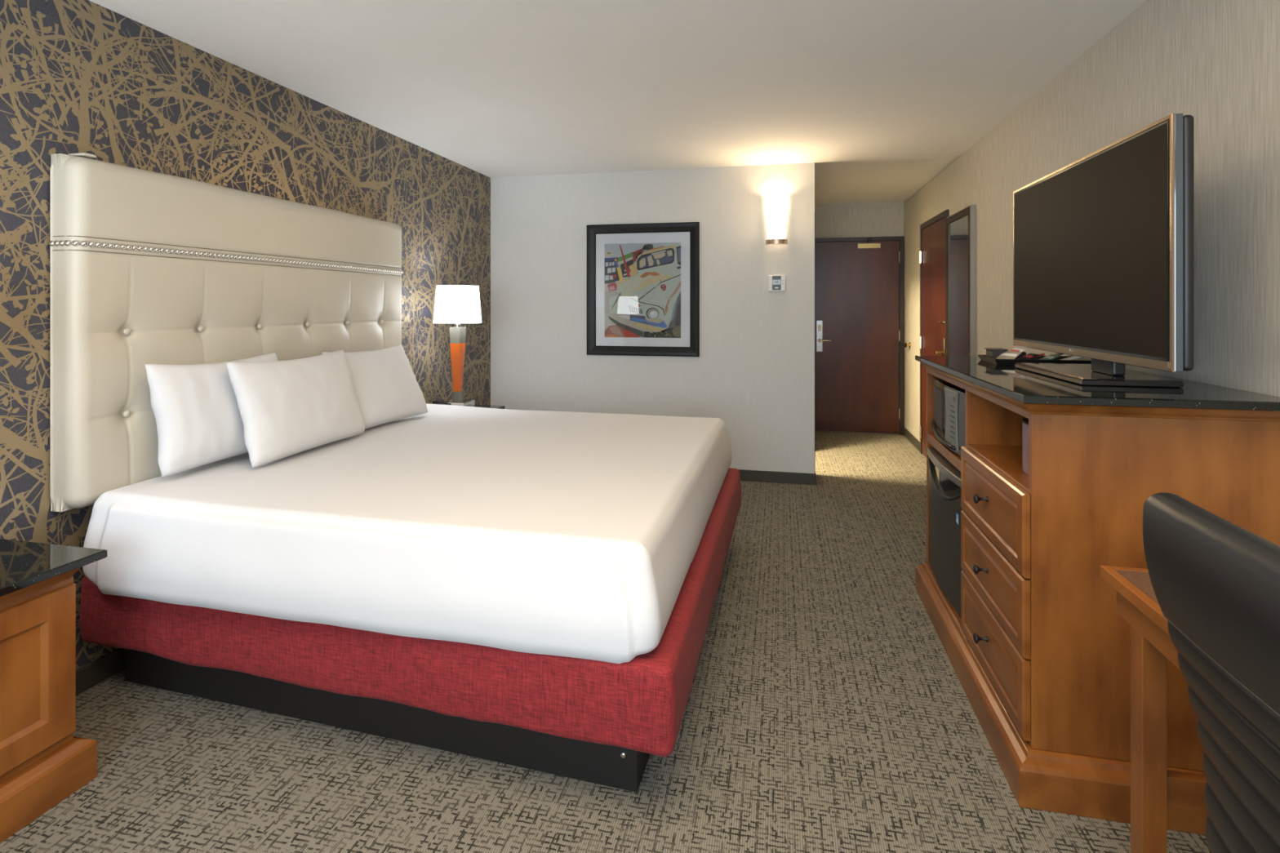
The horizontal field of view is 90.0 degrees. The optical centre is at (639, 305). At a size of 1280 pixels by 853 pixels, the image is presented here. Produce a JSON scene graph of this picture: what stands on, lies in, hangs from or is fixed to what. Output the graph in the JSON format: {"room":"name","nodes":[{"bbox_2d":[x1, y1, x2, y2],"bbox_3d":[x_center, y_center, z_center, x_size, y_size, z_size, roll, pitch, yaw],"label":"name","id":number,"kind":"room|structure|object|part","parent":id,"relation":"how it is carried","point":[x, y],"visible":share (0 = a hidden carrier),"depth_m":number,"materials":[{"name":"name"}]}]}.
{"room":"hotel room","nodes":[
{"label":"hotel room","id":0,"kind":"room"},
{"bbox_2d":[0,0,490,670],"bbox_3d":[-2.047,0.135,2.140,0.121,2.440,6.740,0,0,12],"label":"wall","id":1,"kind":"structure","parent":0,"point":[77,76],"depth_m":2.52,"materials":[{"name":"paper"}]},
{"bbox_2d":[75,648,124,695],"bbox_3d":[-1.972,1.312,2.179,0.012,0.085,6.608,0,0,12],"label":"baseboard","id":2,"kind":"structure","parent":1,"relation":"attached to","point":[105,667],"depth_m":2.30,"materials":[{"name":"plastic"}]},
{"bbox_2d":[48,152,403,511],"bbox_3d":[-1.716,0.086,3.063,0.125,1.209,1.915,0,0,12],"label":"headboard","id":3,"kind":"object","parent":1,"relation":"attached to","point":[147,267],"visible":0.84,"depth_m":2.44,"materials":[{"name":"beige leather"}]},
{"bbox_2d":[0,431,1208,852],"bbox_3d":[0.050,1.380,2.856,3.910,0.050,9.040,0,0,12],"label":"floor","id":4,"kind":"structure","parent":0,"point":[827,710],"depth_m":1.90,"materials":[{"name":"carpet"}]},
{"bbox_2d":[0,538,106,843],"bbox_3d":[-1.848,1.030,1.580,0.480,0.649,0.664,0,0,12],"label":"nightstand","id":5,"kind":"object","parent":4,"relation":"on","point":[42,763],"visible":1,"depth_m":1.73,"materials":[{"name":"brown wood"}]},
{"bbox_3d":[-1.666,0.996,1.540,0.016,0.418,0.564,0,0,12],"label":"door","id":6,"kind":"part","parent":5,"relation":"part of","materials":[{"name":"brown wood"}]},
{"bbox_3d":[-1.859,0.749,1.583,0.456,0.040,0.616,0,0,12],"label":"crown moulding","id":7,"kind":"part","parent":5,"relation":"part of","materials":[{"name":"brown wood"}]},
{"bbox_2d":[0,538,106,596],"bbox_3d":[-1.848,0.717,1.580,0.480,0.024,0.664,0,0,12],"label":"countertop","id":8,"kind":"structure","parent":5,"relation":"on","point":[23,564],"depth_m":1.77,"materials":[{"name":"black stone"}]},
{"bbox_2d":[80,467,741,792],"bbox_3d":[-0.684,1.034,2.926,2.154,0.637,2.193,0,0,12],"label":"bed","id":9,"kind":"object","parent":4,"relation":"on","point":[600,722],"visible":0.27,"depth_m":1.90,"materials":[{"name":"red fabric"}]},
{"bbox_2d":[82,404,732,663],"bbox_3d":[-0.686,0.787,2.919,2.052,0.317,2.192,0,0,12],"label":"mattress","id":10,"kind":"object","parent":9,"relation":"on","point":[566,534],"visible":0.94,"depth_m":1.99,"materials":[{"name":"white fabric"}]},
{"bbox_2d":[144,351,278,476],"bbox_3d":[-1.657,0.407,2.562,0.169,0.399,0.607,0,0,12],"label":"pillow","id":11,"kind":"object","parent":10,"relation":"on","point":[195,408],"visible":0.61,"depth_m":2.37,"materials":[{"name":"white fabric"}]},
{"bbox_2d":[226,349,364,467],"bbox_3d":[-1.458,0.415,2.781,0.197,0.403,0.704,0,0,12],"label":"pillow","id":12,"kind":"object","parent":10,"relation":"on","point":[286,407],"visible":1,"depth_m":2.64,"materials":[{"name":"white fabric"}]},
{"bbox_2d":[321,344,427,429],"bbox_3d":[-1.395,0.423,3.429,0.237,0.389,0.628,0,0,17],"label":"pillow","id":13,"kind":"object","parent":10,"relation":"on","point":[386,387],"visible":0.84,"depth_m":3.38,"materials":[{"name":"white fabric"}]},
{"bbox_2d":[474,404,504,408],"bbox_3d":[-1.233,1.030,4.375,0.480,0.649,0.407,0,0,12],"label":"nightstand","id":14,"kind":"object","parent":4,"relation":"on","point":[476,406],"visible":0.02,"depth_m":4.50,"materials":[{"name":"brown wood"}]},
{"bbox_2d":[432,400,444,404],"bbox_3d":[-1.324,0.663,4.221,0.070,0.080,0.064,0,0,12],"label":"alarm clock","id":15,"kind":"object","parent":14,"relation":"on","point":[436,402],"visible":0.18,"depth_m":4.20,"materials":[{"name":"black plastic"}]},
{"bbox_2d":[433,284,481,406],"bbox_3d":[-1.230,0.285,4.320,0.316,0.840,0.316,0,0,12],"label":"table lamp","id":16,"kind":"object","parent":14,"relation":"on","point":[454,304],"visible":0.95,"depth_m":4.24,"materials":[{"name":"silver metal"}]},
{"bbox_3d":[-1.230,-0.010,4.320,0.316,0.250,0.316,0,0,12],"label":"lamp shade","id":17,"kind":"part","parent":16,"relation":"part of","materials":[{"name":"fabric"}]},
{"bbox_3d":[-1.230,0.414,4.320,0.080,0.326,0.080,0,0,12],"label":"glass","id":18,"kind":"part","parent":16,"relation":"part of","materials":[{"name":"orange glass"}]},
{"bbox_2d":[915,355,1279,835],"bbox_3d":[1.473,0.795,2.313,0.654,1.117,1.405,0,0,12],"label":"dresser","id":19,"kind":"object","parent":4,"relation":"on","point":[1038,647],"visible":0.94,"depth_m":1.74,"materials":[{"name":"brown wood"}]},
{"bbox_3d":[1.647,0.759,2.964,0.593,0.924,0.022,0,0,12],"label":"panel","id":20,"kind":"part","parent":19,"relation":"part of","materials":[{"name":"brown wood"}]},
{"bbox_2d":[927,432,960,471],"bbox_3d":[1.568,0.619,2.646,0.574,0.042,0.632,0,0,12],"label":"shelf","id":21,"kind":"object","parent":19,"relation":"attached to","point":[953,457],"depth_m":2.70,"materials":[{"name":"brown wood"}]},
{"bbox_2d":[927,447,963,615],"bbox_3d":[1.529,0.932,2.646,0.550,0.544,0.575,0,0,12],"label":"mini fridge","id":22,"kind":"object","parent":19,"relation":"on","point":[944,508],"visible":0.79,"depth_m":2.62,"materials":[{"name":"grey plastic"}]},
{"bbox_2d":[931,377,964,456],"bbox_3d":[1.480,0.465,2.656,0.450,0.265,0.555,0,0,12],"label":"microwave","id":23,"kind":"object","parent":19,"relation":"on","point":[948,423],"visible":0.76,"depth_m":2.63,"materials":[{"name":"grey plastic"}]},
{"bbox_3d":[1.290,0.548,2.745,0.040,0.056,0.398,0,0,12],"label":"handle","id":24,"kind":"part","parent":23,"relation":"part of","materials":[{"name":"black plastic"}]},
{"bbox_3d":[1.274,0.459,2.616,0.015,0.227,0.182,0,0,12],"label":"control panel","id":25,"kind":"part","parent":23,"relation":"part of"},
{"bbox_3d":[1.230,0.306,2.399,0.019,0.018,1.260,0,0,12],"label":"rail","id":26,"kind":"part","parent":19,"relation":"part of","materials":[{"name":"brown wood"}]},
{"bbox_3d":[1.109,1.085,2.085,0.041,0.032,0.032,0,0,12],"label":"knob","id":27,"kind":"part","parent":19,"relation":"part of","materials":[{"name":"black metal"}]},
{"bbox_3d":[1.109,0.860,2.085,0.041,0.032,0.032,0,0,12],"label":"knob","id":28,"kind":"part","parent":19,"relation":"part of","materials":[{"name":"black metal"}]},
{"bbox_3d":[1.109,0.629,2.085,0.041,0.032,0.032,0,0,12],"label":"knob","id":29,"kind":"part","parent":19,"relation":"part of","materials":[{"name":"black metal"}]},
{"bbox_3d":[1.304,1.095,2.043,0.361,0.221,0.628,0,0,12],"label":"drawer","id":30,"kind":"part","parent":19,"relation":"part of","materials":[{"name":"brown wood"}]},
{"bbox_3d":[1.304,0.870,2.043,0.361,0.217,0.628,0,0,12],"label":"drawer","id":31,"kind":"part","parent":19,"relation":"part of","materials":[{"name":"brown wood"}]},
{"bbox_3d":[1.304,0.639,2.043,0.361,0.232,0.628,0,0,12],"label":"drawer","id":32,"kind":"part","parent":19,"relation":"part of","materials":[{"name":"brown wood"}]},
{"bbox_2d":[967,444,1028,493],"bbox_3d":[1.430,0.523,2.021,0.574,0.020,0.607,0,0,12],"label":"shelf","id":33,"kind":"object","parent":19,"relation":"attached to","point":[1005,460],"depth_m":2.13,"materials":[{"name":"brown wood"}]},
{"bbox_2d":[1022,417,1028,475],"bbox_3d":[1.268,0.429,1.938,0.192,0.168,0.192,0,0,12],"label":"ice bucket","id":34,"kind":"object","parent":19,"relation":"on","point":[1025,420],"visible":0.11,"depth_m":1.95,"materials":[{"name":"plastic"}]},
{"bbox_3d":[1.268,0.352,1.938,0.192,0.014,0.192,0,0,12],"label":"lid","id":35,"kind":"part","parent":34,"relation":"part of","materials":[{"name":"black plastic"}]},
{"bbox_2d":[977,354,1091,364],"bbox_3d":[1.646,0.226,2.664,0.380,0.022,0.240,0,0,12],"label":"serving tray","id":36,"kind":"object","parent":19,"relation":"on","point":[1082,360],"visible":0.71,"depth_m":2.58,"materials":[{"name":"black plastic"}]},
{"bbox_2d":[984,347,1008,358],"bbox_3d":[1.520,0.207,2.732,0.067,0.049,0.092,0,0,12],"label":"caddy","id":37,"kind":"object","parent":36,"relation":"on","point":[993,353],"visible":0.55,"depth_m":2.70,"materials":[{"name":"black plastic"}]},
{"bbox_2d":[995,350,1022,359],"bbox_3d":[1.532,0.206,2.658,0.052,0.036,0.085,0,0,-16],"label":"sachet","id":38,"kind":"object","parent":36,"relation":"on","point":[1008,354],"visible":0.88,"depth_m":2.65,"materials":[{"name":"beige paper"}]},
{"bbox_2d":[1008,347,1025,351],"bbox_3d":[1.565,0.192,2.676,0.053,0.031,0.080,0,0,1],"label":"sachet","id":39,"kind":"object","parent":38,"relation":"on","point":[1019,349],"visible":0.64,"depth_m":2.66,"materials":[{"name":"white paper"}]},
{"bbox_2d":[1014,351,1026,359],"bbox_3d":[1.615,0.214,2.737,0.051,0.036,0.050,0,0,12],"label":"box","id":40,"kind":"object","parent":36,"relation":"on","point":[1023,353],"visible":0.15,"depth_m":2.71,"materials":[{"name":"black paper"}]},
{"bbox_2d":[1017,353,1039,359],"bbox_3d":[1.591,0.210,2.624,0.054,0.028,0.075,0,0,7],"label":"sachet","id":41,"kind":"object","parent":36,"relation":"on","point":[1029,356],"visible":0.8,"depth_m":2.61,"materials":[{"name":"red paper"}]},
{"bbox_2d":[1033,353,1044,358],"bbox_3d":[1.646,0.210,2.664,0.067,0.025,0.060,0,0,30],"label":"sachet","id":42,"kind":"object","parent":36,"relation":"on","point":[1040,354],"visible":0.43,"depth_m":2.63,"materials":[{"name":"red paper"}]},
{"bbox_2d":[1038,354,1061,359],"bbox_3d":[1.656,0.212,2.595,0.069,0.032,0.055,0,0,-2],"label":"sachet","id":43,"kind":"object","parent":36,"relation":"on","point":[1051,357],"visible":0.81,"depth_m":2.58,"materials":[{"name":"green paper"}]},
{"bbox_2d":[1060,355,1083,359],"bbox_3d":[1.742,0.214,2.591,0.081,0.028,0.055,0,0,18],"label":"sachet","id":44,"kind":"object","parent":36,"relation":"on","point":[1073,357],"visible":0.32,"depth_m":2.57,"materials":[{"name":"white paper"}]},
{"bbox_2d":[915,355,1279,411],"bbox_3d":[1.479,0.248,2.310,0.640,0.023,1.401,0,0,12],"label":"countertop","id":45,"kind":"structure","parent":19,"relation":"on","point":[1025,387],"depth_m":1.77,"materials":[{"name":"black stone"}]},
{"bbox_3d":[1.492,0.279,2.331,0.623,0.036,1.344,0,0,12],"label":"crown moulding","id":46,"kind":"part","parent":19,"relation":"part of","materials":[{"name":"black stone"}]},
{"bbox_2d":[1013,112,1194,387],"bbox_3d":[1.504,-0.125,2.161,0.261,0.724,1.132,0,0,12],"label":"television","id":47,"kind":"object","parent":19,"relation":"on","point":[1104,241],"visible":1,"depth_m":1.91,"materials":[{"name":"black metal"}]},
{"bbox_3d":[1.374,0.228,2.176,0.001,0.009,0.548,0,0,12],"label":"trim","id":48,"kind":"part","parent":47,"relation":"part of","materials":[{"name":"brown metal"}]},
{"bbox_3d":[1.371,0.759,1.711,0.593,0.924,0.022,0,0,12],"label":"panel","id":49,"kind":"part","parent":19,"relation":"part of","materials":[{"name":"brown wood"}]},
{"bbox_2d":[1100,565,1207,852],"bbox_3d":[1.208,0.979,0.855,0.539,0.749,1.190,0,0,12],"label":"desk","id":50,"kind":"object","parent":4,"relation":"on","point":[1155,788],"visible":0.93,"depth_m":1.36,"materials":[{"name":"brown wood"}]},
{"bbox_3d":[1.098,1.029,1.382,0.047,0.650,0.048,0,0,12],"label":"leg","id":51,"kind":"part","parent":50,"relation":"part of","materials":[{"name":"brown wood"}]},
{"bbox_2d":[1142,492,1279,852],"bbox_3d":[1.082,0.827,0.774,0.646,1.053,0.567,0,0,12],"label":"desk chair","id":52,"kind":"object","parent":4,"relation":"on","point":[1215,582],"visible":1,"depth_m":0.88,"materials":[{"name":"black leather"}]},
{"bbox_2d":[88,0,1146,204],"bbox_3d":[0.050,-1.133,2.856,3.910,0.095,9.040,0,0,12],"label":"ceiling","id":53,"kind":"structure","parent":0,"point":[491,88],"depth_m":2.96,"materials":[{"name":"paint"}]},
{"bbox_2d":[490,162,814,473],"bbox_3d":[-0.017,0.135,5.205,2.770,2.440,0.120,0,0,12],"label":"wall","id":54,"kind":"structure","parent":0,"point":[753,371],"depth_m":5.06,"materials":[{"name":"paint"}]},
{"bbox_2d":[586,222,699,356],"bbox_3d":[0.016,-0.130,5.121,0.919,1.056,0.029,0,0,12],"label":"framed picture","id":55,"kind":"object","parent":54,"relation":"attached to","point":[643,288],"visible":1,"depth_m":5.13},
{"bbox_2d":[604,242,680,337],"bbox_3d":[0.017,-0.124,5.129,0.626,0.758,0.002,0,0,12],"label":"art print","id":56,"kind":"object","parent":55,"relation":"attached to","point":[642,280],"depth_m":5.13},
{"bbox_2d":[765,195,786,244],"bbox_3d":[1.039,-0.652,4.872,0.160,0.365,0.076,0,0,12],"label":"wall sconce","id":57,"kind":"object","parent":54,"relation":"attached to","point":[776,204],"visible":1,"depth_m":4.85,"materials":[{"name":"white glass"}]},
{"bbox_2d":[768,275,785,291],"bbox_3d":[1.046,-0.174,4.896,0.127,0.122,0.028,0,0,12],"label":"wall thermostat","id":58,"kind":"object","parent":54,"relation":"attached to","point":[775,282],"visible":1,"depth_m":4.88,"materials":[{"name":"white plastic"}]},
{"bbox_2d":[737,469,816,484],"bbox_3d":[0.039,1.312,5.126,2.647,0.085,0.010,0,0,12],"label":"baseboard","id":59,"kind":"structure","parent":54,"relation":"attached to","point":[745,475],"depth_m":4.90,"materials":[{"name":"plastic"}]},
{"bbox_2d":[814,201,903,434],"bbox_3d":[0.950,0.128,7.225,3.790,2.455,0.120,0,0,12],"label":"wall","id":60,"kind":"structure","parent":0,"point":[871,219],"depth_m":6.85,"materials":[{"name":"beige paint"}]},
{"bbox_2d":[815,237,899,433],"bbox_3d":[2.312,0.312,6.811,0.860,2.069,0.099,0,0,12],"label":"door","id":61,"kind":"structure","parent":60,"relation":"in","point":[857,332],"depth_m":6.83,"materials":[{"name":"brown wood"}]},
{"bbox_3d":[1.936,0.325,6.908,0.066,0.340,0.013,0,0,12],"label":"lock plate","id":62,"kind":"part","parent":61,"relation":"part of","materials":[{"name":"metal"}]},
{"bbox_3d":[1.975,0.370,6.863,0.136,0.044,0.056,0,0,12],"label":"handle","id":63,"kind":"part","parent":61,"relation":"part of","materials":[{"name":"silver metal"}]},
{"bbox_2d":[815,235,903,435],"bbox_3d":[2.309,0.312,6.838,0.952,2.085,0.050,0,0,12],"label":"trim","id":64,"kind":"structure","parent":60,"relation":"attached to","point":[900,239],"depth_m":6.72,"materials":[{"name":"brown wood"}]},
{"bbox_2d":[903,0,1279,441],"bbox_3d":[1.901,0.135,2.449,0.120,2.440,9.040,0,0,12],"label":"wall","id":65,"kind":"structure","parent":0,"point":[1216,63],"depth_m":2.07,"materials":[{"name":"beige paint"}]},
{"bbox_2d":[904,342,911,348],"bbox_3d":[2.688,0.395,6.433,0.054,0.059,0.060,0,0,12],"label":"door stop","id":66,"kind":"object","parent":65,"relation":"attached to","point":[906,344],"visible":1,"depth_m":6.42,"materials":[{"name":"gold metal"}]},
{"bbox_2d":[903,426,919,451],"bbox_3d":[2.689,1.312,6.340,0.012,0.085,0.820,0,0,12],"label":"baseboard","id":67,"kind":"structure","parent":65,"relation":"attached to","point":[907,433],"depth_m":6.27,"materials":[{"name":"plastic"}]},
{"bbox_2d":[919,217,945,457],"bbox_3d":[2.456,0.325,5.438,0.077,2.044,0.902,0,0,12],"label":"door","id":68,"kind":"structure","parent":65,"relation":"in","point":[932,254],"depth_m":5.49,"materials":[{"name":"brown wood"}]},
{"bbox_3d":[2.374,0.345,5.090,0.066,0.180,0.131,0,0,12],"label":"handle","id":69,"kind":"part","parent":68,"relation":"part of","materials":[{"name":"gold metal"}]},
{"bbox_2d":[920,209,949,453],"bbox_3d":[2.483,0.305,5.418,0.018,2.100,0.970,0,0,12],"label":"trim","id":70,"kind":"structure","parent":65,"relation":"attached to","point":[945,213],"depth_m":5.49,"materials":[{"name":"brown wood"}]},
{"bbox_2d":[946,204,976,356],"bbox_3d":[2.287,0.131,4.570,0.036,1.608,0.630,0,0,12],"label":"wall mirror","id":71,"kind":"object","parent":65,"relation":"attached to","point":[962,224],"visible":0.51,"depth_m":4.47,"materials":[{"name":"metal"}]},
{"bbox_2d":[949,214,968,355],"bbox_3d":[2.283,0.135,4.576,0.006,1.509,0.519,0,0,12],"label":"mirror glass","id":72,"kind":"object","parent":71,"relation":"attached to","point":[958,225],"depth_m":4.58,"materials":[{"name":"grey mirror"}]},
{"bbox_3d":[1.511,0.127,5.985,0.120,2.455,2.060,0,0,12],"label":"wall","id":73,"kind":"structure","parent":0,"visible":0},
{"bbox_2d":[814,212,815,470],"bbox_3d":[1.420,0.305,5.544,0.141,2.100,0.920,0,0,12],"label":"trim","id":74,"kind":"structure","parent":73,"relation":"attached to","point":[815,212],"depth_m":5.08,"materials":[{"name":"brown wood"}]}
]}

